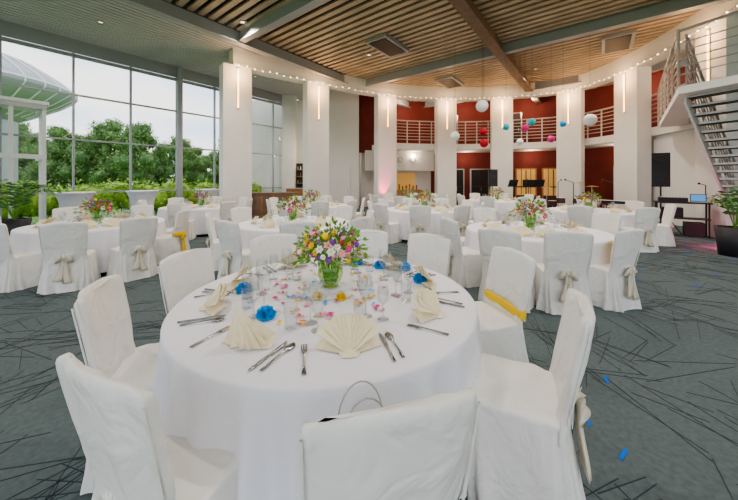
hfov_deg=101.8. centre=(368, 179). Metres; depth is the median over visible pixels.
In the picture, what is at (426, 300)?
folded napkin
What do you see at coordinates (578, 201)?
dining chair
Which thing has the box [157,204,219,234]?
banquet table
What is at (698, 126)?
staircase
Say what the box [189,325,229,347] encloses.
fork
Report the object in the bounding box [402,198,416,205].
dining chair
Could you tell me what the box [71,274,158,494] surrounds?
dining chair
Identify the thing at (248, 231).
banquet table
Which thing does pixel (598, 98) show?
wall
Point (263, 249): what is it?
dining chair
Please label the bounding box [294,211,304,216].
folded napkin
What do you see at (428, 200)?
dining chair
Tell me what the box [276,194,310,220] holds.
flower bouquet
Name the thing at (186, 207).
dining chair
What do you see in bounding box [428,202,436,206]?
folded napkin
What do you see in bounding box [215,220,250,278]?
dining chair
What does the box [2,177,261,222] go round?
hedge
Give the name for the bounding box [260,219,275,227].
folded napkin
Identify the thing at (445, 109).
column
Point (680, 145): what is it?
wall
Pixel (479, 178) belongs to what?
door
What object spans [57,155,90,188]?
tree
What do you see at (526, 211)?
flower bouquet
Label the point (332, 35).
ceiling
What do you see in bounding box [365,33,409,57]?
ceiling vent
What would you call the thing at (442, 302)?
knife
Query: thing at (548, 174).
door
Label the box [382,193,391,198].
dining chair
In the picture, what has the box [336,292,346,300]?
paper flower
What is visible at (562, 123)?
pompom
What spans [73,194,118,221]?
flower bouquet
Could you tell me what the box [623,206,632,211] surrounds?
folded napkin
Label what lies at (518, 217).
dining chair
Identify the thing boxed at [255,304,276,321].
paper flower
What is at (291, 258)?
folded napkin
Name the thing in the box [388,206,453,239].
banquet table
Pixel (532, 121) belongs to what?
pompom
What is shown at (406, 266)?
paper flower
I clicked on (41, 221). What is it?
folded napkin
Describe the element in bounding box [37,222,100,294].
dining chair
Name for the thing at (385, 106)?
column
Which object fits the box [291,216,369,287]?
flower bouquet
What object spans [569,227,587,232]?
folded napkin
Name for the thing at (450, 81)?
ceiling vent
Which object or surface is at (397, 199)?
dining chair
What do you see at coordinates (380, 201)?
dining chair
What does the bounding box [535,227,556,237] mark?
folded napkin
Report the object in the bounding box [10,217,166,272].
banquet table
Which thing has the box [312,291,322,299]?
paper flower
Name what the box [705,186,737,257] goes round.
potted palm
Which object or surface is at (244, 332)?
folded napkin
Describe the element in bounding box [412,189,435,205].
flower bouquet
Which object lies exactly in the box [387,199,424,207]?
banquet table
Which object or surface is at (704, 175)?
wall
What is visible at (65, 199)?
cocktail table
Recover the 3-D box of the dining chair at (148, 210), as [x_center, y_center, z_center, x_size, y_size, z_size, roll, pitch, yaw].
[-5.473,1.100,7.009,0.640,1.004,0.664,0,0,-5]
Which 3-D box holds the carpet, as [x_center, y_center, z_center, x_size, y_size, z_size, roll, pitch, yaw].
[1.014,1.598,6.678,20.993,0.003,13.746,0,0,0]
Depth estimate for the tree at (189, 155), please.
37.39 m
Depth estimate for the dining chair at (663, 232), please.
7.27 m
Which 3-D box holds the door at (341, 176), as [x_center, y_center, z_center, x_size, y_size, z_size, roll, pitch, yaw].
[-1.500,0.500,16.788,0.900,2.200,0.125,0,0,0]
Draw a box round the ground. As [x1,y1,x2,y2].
[25,186,191,222]
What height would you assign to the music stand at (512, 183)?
1.612 m
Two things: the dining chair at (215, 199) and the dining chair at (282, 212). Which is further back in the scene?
the dining chair at (215, 199)
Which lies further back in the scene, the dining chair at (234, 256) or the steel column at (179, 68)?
the steel column at (179, 68)
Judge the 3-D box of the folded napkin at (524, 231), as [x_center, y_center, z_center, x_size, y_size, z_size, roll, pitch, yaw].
[2.245,0.751,4.428,0.335,0.148,0.178,0,0,34]
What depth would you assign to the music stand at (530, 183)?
13.89 m
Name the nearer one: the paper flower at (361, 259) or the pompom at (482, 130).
the paper flower at (361, 259)
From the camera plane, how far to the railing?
16.21 m
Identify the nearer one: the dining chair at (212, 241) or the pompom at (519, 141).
the dining chair at (212, 241)
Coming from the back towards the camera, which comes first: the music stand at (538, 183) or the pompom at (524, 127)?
the music stand at (538, 183)
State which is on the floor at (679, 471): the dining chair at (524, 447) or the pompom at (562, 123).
the dining chair at (524, 447)
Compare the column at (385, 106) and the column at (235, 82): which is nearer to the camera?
the column at (235, 82)
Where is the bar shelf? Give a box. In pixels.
[285,163,302,195]
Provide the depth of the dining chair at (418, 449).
0.79 m
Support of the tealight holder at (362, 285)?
on the banquet table at (206, 393)
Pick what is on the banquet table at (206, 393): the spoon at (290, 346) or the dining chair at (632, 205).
the spoon at (290, 346)
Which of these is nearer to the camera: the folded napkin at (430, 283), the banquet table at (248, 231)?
the folded napkin at (430, 283)
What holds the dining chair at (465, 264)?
on the floor at (679, 471)
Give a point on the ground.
(119, 210)
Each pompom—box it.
[479,127,486,134]
[480,139,487,147]
[503,124,509,129]
[516,139,523,144]
[521,124,528,131]
[528,118,535,125]
[547,135,554,142]
[560,121,565,126]
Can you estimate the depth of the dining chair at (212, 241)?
5.31 m
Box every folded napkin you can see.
[31,219,45,227]
[41,217,55,224]
[73,213,92,220]
[80,220,97,228]
[102,218,121,226]
[113,212,129,217]
[199,282,229,315]
[207,203,217,207]
[221,307,276,350]
[229,264,254,290]
[249,216,258,224]
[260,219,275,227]
[262,213,272,219]
[274,253,307,269]
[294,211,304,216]
[315,217,327,225]
[315,311,381,357]
[316,211,326,218]
[340,250,369,263]
[378,254,403,271]
[400,205,408,210]
[411,287,446,322]
[412,265,436,290]
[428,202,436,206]
[435,206,445,210]
[482,218,491,226]
[487,222,501,228]
[501,216,512,222]
[510,226,533,236]
[532,216,546,224]
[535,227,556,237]
[559,205,566,209]
[560,219,579,228]
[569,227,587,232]
[609,207,620,213]
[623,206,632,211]
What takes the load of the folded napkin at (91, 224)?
on the banquet table at (101, 239)
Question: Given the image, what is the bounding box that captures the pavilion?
[2,53,77,184]
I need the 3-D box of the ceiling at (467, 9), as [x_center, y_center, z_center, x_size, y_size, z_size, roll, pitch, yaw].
[3.896,-4.808,2.036,23.331,0.465,34.020,0,0,38]
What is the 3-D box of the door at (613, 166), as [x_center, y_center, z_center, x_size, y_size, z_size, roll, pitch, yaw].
[12.555,0.450,14.677,0.150,2.300,1.150,0,0,-16]
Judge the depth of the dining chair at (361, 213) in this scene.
9.95 m
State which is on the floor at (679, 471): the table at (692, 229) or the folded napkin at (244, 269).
the table at (692, 229)
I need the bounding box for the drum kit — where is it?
[543,182,597,206]
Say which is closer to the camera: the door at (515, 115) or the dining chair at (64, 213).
the dining chair at (64, 213)
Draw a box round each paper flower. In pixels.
[235,281,252,293]
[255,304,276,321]
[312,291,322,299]
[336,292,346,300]
[352,257,362,264]
[374,260,385,268]
[398,262,410,271]
[413,273,426,283]
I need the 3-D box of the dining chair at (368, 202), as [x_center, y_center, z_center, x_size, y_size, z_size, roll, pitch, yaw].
[0.285,1.099,8.652,0.649,1.003,0.642,0,0,6]
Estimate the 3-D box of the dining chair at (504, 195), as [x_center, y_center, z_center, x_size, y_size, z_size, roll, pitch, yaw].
[5.934,1.102,13.382,0.642,0.998,0.649,0,0,29]
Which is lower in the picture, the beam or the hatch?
the hatch
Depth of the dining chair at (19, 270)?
4.34 m
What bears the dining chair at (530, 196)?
on the floor at (679, 471)
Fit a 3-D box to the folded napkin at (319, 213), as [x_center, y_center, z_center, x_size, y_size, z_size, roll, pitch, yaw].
[-1.009,0.751,6.522,0.178,0.148,0.335,0,0,-41]
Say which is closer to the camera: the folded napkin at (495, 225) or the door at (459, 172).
the folded napkin at (495, 225)
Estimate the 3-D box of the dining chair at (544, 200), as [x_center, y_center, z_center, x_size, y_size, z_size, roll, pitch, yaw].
[5.596,1.100,9.377,0.640,1.004,0.664,0,0,-23]
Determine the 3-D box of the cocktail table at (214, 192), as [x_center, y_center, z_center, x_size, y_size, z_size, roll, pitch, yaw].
[-6.900,0.987,12.900,1.000,1.206,1.000,0,0,0]
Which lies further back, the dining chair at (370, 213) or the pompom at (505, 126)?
the pompom at (505, 126)
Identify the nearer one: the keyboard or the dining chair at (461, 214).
the dining chair at (461, 214)
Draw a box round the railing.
[397,81,693,143]
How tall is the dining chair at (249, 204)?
1.003 m
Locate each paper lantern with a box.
[450,131,459,140]
[476,100,487,111]
[583,114,596,125]
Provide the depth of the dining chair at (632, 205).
8.61 m
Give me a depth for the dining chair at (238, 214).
6.59 m
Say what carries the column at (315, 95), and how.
on the floor at (679, 471)
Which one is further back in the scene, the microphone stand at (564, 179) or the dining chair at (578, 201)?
the microphone stand at (564, 179)
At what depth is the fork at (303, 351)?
1.37 m
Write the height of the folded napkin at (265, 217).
0.148 m
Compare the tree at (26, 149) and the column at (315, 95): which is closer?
the column at (315, 95)
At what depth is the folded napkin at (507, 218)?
5.74 m
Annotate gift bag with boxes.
[338,380,382,414]
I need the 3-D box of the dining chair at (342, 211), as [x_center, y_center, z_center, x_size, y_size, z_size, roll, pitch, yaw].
[-0.750,1.100,6.909,0.640,1.004,0.664,0,0,39]
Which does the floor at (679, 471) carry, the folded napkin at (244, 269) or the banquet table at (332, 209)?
the banquet table at (332, 209)
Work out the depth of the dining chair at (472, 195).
13.84 m
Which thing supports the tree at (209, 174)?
on the ground
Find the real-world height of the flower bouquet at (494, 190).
0.576 m
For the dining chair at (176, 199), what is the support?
on the floor at (679, 471)
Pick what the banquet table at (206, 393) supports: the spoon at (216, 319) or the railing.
the spoon at (216, 319)
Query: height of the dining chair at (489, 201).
1.004 m
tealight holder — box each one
[293,273,300,279]
[357,282,367,289]
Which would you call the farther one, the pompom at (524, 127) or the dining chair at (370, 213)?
the pompom at (524, 127)
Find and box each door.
[334,169,349,202]
[456,115,457,143]
[456,169,463,205]
[470,169,489,196]
[513,112,521,142]
[515,168,536,201]
[542,168,555,207]
[613,166,613,204]
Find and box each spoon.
[180,318,224,325]
[259,342,295,371]
[385,331,404,357]
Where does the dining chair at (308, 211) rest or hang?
on the floor at (679, 471)
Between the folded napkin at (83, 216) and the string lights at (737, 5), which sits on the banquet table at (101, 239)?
the folded napkin at (83, 216)
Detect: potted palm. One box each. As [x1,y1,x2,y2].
[0,179,61,235]
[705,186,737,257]
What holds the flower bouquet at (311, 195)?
on the banquet table at (332, 209)
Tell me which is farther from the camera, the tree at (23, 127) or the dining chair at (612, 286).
the tree at (23, 127)
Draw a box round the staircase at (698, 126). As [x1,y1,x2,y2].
[684,36,737,216]
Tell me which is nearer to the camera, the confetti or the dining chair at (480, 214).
the confetti
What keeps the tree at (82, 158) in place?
on the ground
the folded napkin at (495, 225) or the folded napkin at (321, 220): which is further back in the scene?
the folded napkin at (321, 220)
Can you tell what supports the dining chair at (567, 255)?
on the floor at (679, 471)
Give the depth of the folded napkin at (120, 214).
6.48 m
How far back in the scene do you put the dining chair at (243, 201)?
10.65 m
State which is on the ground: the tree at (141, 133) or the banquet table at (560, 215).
the tree at (141, 133)
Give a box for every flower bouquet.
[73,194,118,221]
[188,188,210,204]
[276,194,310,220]
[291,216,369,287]
[301,189,319,202]
[400,187,415,197]
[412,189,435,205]
[488,186,503,198]
[508,196,552,227]
[573,190,601,206]
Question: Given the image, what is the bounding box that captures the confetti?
[247,270,398,324]
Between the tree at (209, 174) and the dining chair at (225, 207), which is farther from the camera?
the tree at (209, 174)
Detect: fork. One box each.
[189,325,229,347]
[301,344,306,374]
[406,323,448,335]
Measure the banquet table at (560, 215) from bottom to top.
0.771 m
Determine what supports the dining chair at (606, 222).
on the floor at (679, 471)
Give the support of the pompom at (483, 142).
hanging from the ceiling at (467, 9)
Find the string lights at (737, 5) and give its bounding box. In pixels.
[238,5,737,98]
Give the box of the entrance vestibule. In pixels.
[0,95,48,223]
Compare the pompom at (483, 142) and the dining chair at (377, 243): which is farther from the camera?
the pompom at (483, 142)
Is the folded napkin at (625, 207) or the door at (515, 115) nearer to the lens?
the folded napkin at (625, 207)
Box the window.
[0,20,281,224]
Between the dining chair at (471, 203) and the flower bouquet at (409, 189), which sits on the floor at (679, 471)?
the dining chair at (471, 203)
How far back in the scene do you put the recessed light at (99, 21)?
9.46 m
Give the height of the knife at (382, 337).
0.007 m
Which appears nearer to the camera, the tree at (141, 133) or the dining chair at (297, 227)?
the dining chair at (297, 227)
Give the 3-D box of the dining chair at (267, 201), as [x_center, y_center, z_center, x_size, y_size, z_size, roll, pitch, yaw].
[-2.903,1.100,9.447,0.664,1.004,0.640,0,0,-20]
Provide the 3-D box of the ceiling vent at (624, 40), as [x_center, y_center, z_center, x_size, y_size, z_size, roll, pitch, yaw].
[8.936,-4.930,10.789,0.900,0.140,1.600,0,0,38]
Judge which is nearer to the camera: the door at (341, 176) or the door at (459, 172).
the door at (341, 176)
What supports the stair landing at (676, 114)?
attached to the floor at (603, 141)
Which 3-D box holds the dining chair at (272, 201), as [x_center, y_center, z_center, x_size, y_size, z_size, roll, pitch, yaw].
[-3.047,1.100,10.306,0.664,1.004,0.640,0,0,17]
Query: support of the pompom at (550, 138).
hanging from the ceiling at (467, 9)
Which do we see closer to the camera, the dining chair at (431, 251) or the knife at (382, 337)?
the knife at (382, 337)
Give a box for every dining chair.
[0,223,42,292]
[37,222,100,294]
[52,207,84,220]
[55,353,236,499]
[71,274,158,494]
[106,217,158,281]
[130,205,153,216]
[138,200,156,216]
[154,210,188,264]
[157,248,214,313]
[166,205,190,249]
[167,197,183,203]
[167,203,195,239]
[205,212,221,270]
[207,196,222,203]
[213,201,236,236]
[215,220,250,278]
[230,207,251,222]
[238,197,247,206]
[247,198,252,206]
[249,234,296,267]
[266,199,278,217]
[268,197,278,214]
[276,201,291,216]
[279,221,315,257]
[291,204,310,215]
[299,388,480,499]
[311,201,328,215]
[319,195,331,201]
[329,216,370,256]
[335,205,352,224]
[343,196,353,203]
[347,200,357,219]
[347,229,387,258]
[355,198,364,218]
[366,209,373,229]
[367,201,374,229]
[371,195,378,203]
[372,204,401,243]
[377,199,387,206]
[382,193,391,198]
[394,196,406,206]
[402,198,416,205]
[407,205,431,244]
[407,233,451,276]
[426,196,436,205]
[434,198,448,206]
[440,210,464,246]
[440,218,482,287]
[442,205,470,236]
[457,195,472,219]
[462,200,474,219]
[467,288,595,499]
[468,202,484,224]
[469,193,479,198]
[472,207,495,222]
[475,246,535,362]
[478,228,534,312]
[480,196,498,220]
[499,193,508,198]
[507,197,528,221]
[524,194,533,207]
[527,208,554,223]
[533,231,593,314]
[534,199,546,208]
[567,205,592,227]
[577,199,596,207]
[588,229,644,312]
[591,213,621,234]
[620,207,660,252]
[625,201,644,210]
[655,204,676,246]
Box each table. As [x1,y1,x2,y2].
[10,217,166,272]
[54,192,95,218]
[125,190,158,215]
[153,257,483,499]
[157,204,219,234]
[195,189,218,203]
[238,216,349,257]
[305,203,346,216]
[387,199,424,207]
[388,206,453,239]
[464,221,614,274]
[469,199,516,220]
[547,207,634,229]
[653,183,712,238]
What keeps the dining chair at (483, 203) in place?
on the floor at (679, 471)
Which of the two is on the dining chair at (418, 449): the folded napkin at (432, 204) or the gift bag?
the gift bag
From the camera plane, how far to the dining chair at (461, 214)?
7.20 m
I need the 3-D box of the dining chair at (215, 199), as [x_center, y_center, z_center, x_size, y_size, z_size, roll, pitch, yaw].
[-5.563,1.100,10.672,0.640,1.004,0.664,0,0,-10]
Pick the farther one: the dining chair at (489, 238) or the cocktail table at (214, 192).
the cocktail table at (214, 192)
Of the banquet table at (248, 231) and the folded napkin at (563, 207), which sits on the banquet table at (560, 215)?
the folded napkin at (563, 207)
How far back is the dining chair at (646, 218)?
6.62 m
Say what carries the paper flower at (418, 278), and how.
on the banquet table at (206, 393)
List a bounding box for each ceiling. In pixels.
[0,0,701,101]
[118,0,732,107]
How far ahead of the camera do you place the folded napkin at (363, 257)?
2.95 m
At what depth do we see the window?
11.42 m
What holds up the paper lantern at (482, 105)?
hanging from the ceiling at (467, 9)
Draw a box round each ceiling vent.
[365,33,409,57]
[435,75,463,88]
[602,28,635,54]
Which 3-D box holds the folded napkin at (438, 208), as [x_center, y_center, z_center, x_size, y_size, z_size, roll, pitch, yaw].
[1.898,0.751,7.921,0.335,0.148,0.178,0,0,-14]
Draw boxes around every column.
[177,66,182,197]
[219,62,251,213]
[303,81,328,201]
[374,95,396,198]
[435,99,455,207]
[490,97,512,198]
[556,88,584,206]
[614,66,650,209]
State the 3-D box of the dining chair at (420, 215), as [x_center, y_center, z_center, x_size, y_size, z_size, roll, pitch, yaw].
[1.268,1.099,7.389,0.641,1.003,0.662,0,0,13]
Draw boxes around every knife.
[177,315,225,322]
[248,341,286,370]
[379,333,395,361]
[439,301,464,307]
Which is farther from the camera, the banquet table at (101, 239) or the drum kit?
the drum kit
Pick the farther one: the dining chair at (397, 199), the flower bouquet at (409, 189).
the flower bouquet at (409, 189)
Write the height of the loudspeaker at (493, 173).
2.096 m
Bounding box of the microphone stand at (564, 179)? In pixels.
[564,179,573,204]
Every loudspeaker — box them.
[489,169,497,196]
[652,153,681,233]
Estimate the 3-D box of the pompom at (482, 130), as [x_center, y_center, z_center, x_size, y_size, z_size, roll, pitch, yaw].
[3.988,-3.288,10.502,0.261,3.424,0.267,0,0,0]
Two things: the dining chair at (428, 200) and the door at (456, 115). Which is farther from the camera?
the door at (456, 115)
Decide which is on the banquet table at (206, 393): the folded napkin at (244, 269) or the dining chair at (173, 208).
the folded napkin at (244, 269)
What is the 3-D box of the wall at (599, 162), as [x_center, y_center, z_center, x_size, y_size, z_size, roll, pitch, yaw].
[6.866,-0.050,16.810,14.689,3.300,4.181,0,0,20]
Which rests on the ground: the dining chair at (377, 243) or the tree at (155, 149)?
the tree at (155, 149)
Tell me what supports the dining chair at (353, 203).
on the floor at (679, 471)
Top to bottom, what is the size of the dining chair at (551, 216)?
0.998 m
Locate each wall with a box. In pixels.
[252,91,373,207]
[360,147,613,207]
[397,65,693,143]
[651,129,694,222]
[695,14,737,236]
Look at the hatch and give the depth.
18.46 m
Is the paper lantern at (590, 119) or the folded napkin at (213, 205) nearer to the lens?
the folded napkin at (213, 205)
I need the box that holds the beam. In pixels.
[229,0,737,101]
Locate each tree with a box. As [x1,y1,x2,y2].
[18,122,48,169]
[18,129,57,184]
[19,144,60,186]
[33,125,88,188]
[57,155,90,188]
[65,117,137,182]
[70,129,127,186]
[104,121,171,185]
[149,148,161,184]
[151,156,174,186]
[154,136,197,181]
[163,145,208,186]
[192,146,203,160]
[192,154,218,181]
[208,151,218,182]
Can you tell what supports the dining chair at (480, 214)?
on the floor at (679, 471)
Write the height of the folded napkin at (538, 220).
0.148 m
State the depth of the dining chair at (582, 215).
7.05 m
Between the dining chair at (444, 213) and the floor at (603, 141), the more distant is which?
the floor at (603, 141)
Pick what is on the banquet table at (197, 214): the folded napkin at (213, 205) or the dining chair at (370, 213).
the folded napkin at (213, 205)
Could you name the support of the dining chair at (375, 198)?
on the floor at (679, 471)
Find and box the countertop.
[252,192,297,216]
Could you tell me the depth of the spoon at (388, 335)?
1.53 m
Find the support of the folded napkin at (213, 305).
on the banquet table at (206, 393)
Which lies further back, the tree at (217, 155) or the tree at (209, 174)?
the tree at (217, 155)
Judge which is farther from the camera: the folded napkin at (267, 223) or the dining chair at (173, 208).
the dining chair at (173, 208)
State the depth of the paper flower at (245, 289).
2.20 m
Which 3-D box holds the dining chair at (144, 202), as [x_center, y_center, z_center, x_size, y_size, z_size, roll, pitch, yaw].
[-6.599,1.099,9.153,0.649,1.003,0.642,0,0,-16]
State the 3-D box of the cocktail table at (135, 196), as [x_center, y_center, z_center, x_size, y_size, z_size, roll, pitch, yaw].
[-8.300,0.987,11.000,1.000,1.206,1.000,0,0,0]
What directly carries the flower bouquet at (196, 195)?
on the banquet table at (197, 214)
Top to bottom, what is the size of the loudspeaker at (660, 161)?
2.396 m
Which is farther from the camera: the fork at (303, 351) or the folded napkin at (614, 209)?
the folded napkin at (614, 209)
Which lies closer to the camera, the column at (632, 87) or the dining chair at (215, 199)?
the dining chair at (215, 199)
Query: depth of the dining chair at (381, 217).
7.59 m
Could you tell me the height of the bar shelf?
2.600 m
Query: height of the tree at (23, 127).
10.602 m
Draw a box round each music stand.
[507,180,517,197]
[523,180,534,193]
[535,180,544,195]
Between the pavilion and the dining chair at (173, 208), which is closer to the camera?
the dining chair at (173, 208)
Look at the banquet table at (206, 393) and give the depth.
1.37 m
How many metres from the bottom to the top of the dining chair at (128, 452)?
1.003 m
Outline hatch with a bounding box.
[397,173,422,197]
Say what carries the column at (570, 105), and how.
on the floor at (679, 471)
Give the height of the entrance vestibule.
3.970 m
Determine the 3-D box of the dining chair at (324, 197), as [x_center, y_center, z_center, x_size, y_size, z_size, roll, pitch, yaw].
[-1.688,1.100,11.335,0.640,1.004,0.664,0,0,0]
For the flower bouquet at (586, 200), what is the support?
on the banquet table at (560, 215)
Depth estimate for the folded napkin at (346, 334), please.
1.48 m
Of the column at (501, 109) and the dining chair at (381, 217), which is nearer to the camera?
the dining chair at (381, 217)
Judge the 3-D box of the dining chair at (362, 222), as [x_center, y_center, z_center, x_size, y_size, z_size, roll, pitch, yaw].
[-0.344,1.102,5.039,0.649,0.998,0.642,0,0,35]
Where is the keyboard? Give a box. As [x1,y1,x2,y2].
[597,200,625,209]
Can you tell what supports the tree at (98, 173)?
on the ground
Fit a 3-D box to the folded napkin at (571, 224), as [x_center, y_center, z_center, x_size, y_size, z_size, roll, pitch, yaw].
[3.487,0.751,5.197,0.178,0.148,0.335,0,0,-29]
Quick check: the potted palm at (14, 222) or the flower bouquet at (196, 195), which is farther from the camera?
the flower bouquet at (196, 195)
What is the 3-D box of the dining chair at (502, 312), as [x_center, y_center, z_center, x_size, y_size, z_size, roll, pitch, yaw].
[0.958,1.100,2.517,0.662,1.003,0.638,0,0,-13]
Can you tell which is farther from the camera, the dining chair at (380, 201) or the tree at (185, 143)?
the tree at (185, 143)
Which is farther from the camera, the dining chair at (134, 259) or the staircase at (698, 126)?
the staircase at (698, 126)
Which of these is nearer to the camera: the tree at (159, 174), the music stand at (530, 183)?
the music stand at (530, 183)
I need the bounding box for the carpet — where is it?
[0,216,737,499]
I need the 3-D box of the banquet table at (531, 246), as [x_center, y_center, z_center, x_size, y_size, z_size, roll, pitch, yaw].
[2.747,1.214,5.010,2.277,0.771,2.268,0,0,-41]
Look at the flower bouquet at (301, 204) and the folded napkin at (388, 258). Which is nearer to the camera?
the folded napkin at (388, 258)
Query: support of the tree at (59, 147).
on the ground
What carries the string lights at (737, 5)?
attached to the beam
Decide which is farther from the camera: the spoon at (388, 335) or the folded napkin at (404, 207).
the folded napkin at (404, 207)
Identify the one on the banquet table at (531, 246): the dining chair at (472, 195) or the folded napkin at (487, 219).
the folded napkin at (487, 219)
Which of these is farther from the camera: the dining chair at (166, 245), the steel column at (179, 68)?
the steel column at (179, 68)
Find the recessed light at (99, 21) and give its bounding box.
[96,19,104,24]
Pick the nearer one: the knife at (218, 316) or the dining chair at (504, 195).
the knife at (218, 316)
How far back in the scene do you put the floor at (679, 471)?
2.37 m
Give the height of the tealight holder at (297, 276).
0.072 m
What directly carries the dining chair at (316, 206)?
on the floor at (679, 471)
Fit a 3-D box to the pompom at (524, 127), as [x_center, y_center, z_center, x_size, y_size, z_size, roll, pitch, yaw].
[5.718,-3.383,11.005,0.267,3.234,0.256,0,0,0]
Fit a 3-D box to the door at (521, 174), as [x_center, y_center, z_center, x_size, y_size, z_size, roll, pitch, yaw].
[9.336,0.450,17.843,1.150,2.300,0.150,0,0,20]
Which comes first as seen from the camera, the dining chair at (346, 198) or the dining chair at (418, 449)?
the dining chair at (418, 449)
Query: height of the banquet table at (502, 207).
0.771 m
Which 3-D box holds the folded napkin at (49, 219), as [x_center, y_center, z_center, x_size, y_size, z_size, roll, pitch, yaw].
[-5.933,0.751,5.537,0.178,0.148,0.335,0,0,-16]
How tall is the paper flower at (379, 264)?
0.087 m
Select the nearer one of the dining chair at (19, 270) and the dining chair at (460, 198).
the dining chair at (19, 270)
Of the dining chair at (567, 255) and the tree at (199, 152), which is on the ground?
the tree at (199, 152)
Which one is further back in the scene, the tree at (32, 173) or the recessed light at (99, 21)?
the tree at (32, 173)
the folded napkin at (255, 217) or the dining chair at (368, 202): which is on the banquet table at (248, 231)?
the folded napkin at (255, 217)
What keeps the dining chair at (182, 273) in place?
on the floor at (679, 471)
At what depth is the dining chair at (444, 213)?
5.80 m
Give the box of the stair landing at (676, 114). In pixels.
[658,11,737,126]
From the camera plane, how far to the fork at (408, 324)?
1.66 m
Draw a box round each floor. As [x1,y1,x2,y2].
[0,206,737,499]
[372,119,693,152]
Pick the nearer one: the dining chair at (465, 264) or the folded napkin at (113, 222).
the dining chair at (465, 264)
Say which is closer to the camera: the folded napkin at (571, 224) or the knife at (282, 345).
the knife at (282, 345)
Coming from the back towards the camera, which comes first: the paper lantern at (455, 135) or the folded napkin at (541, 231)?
the paper lantern at (455, 135)
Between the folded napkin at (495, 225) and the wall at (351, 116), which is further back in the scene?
the wall at (351, 116)

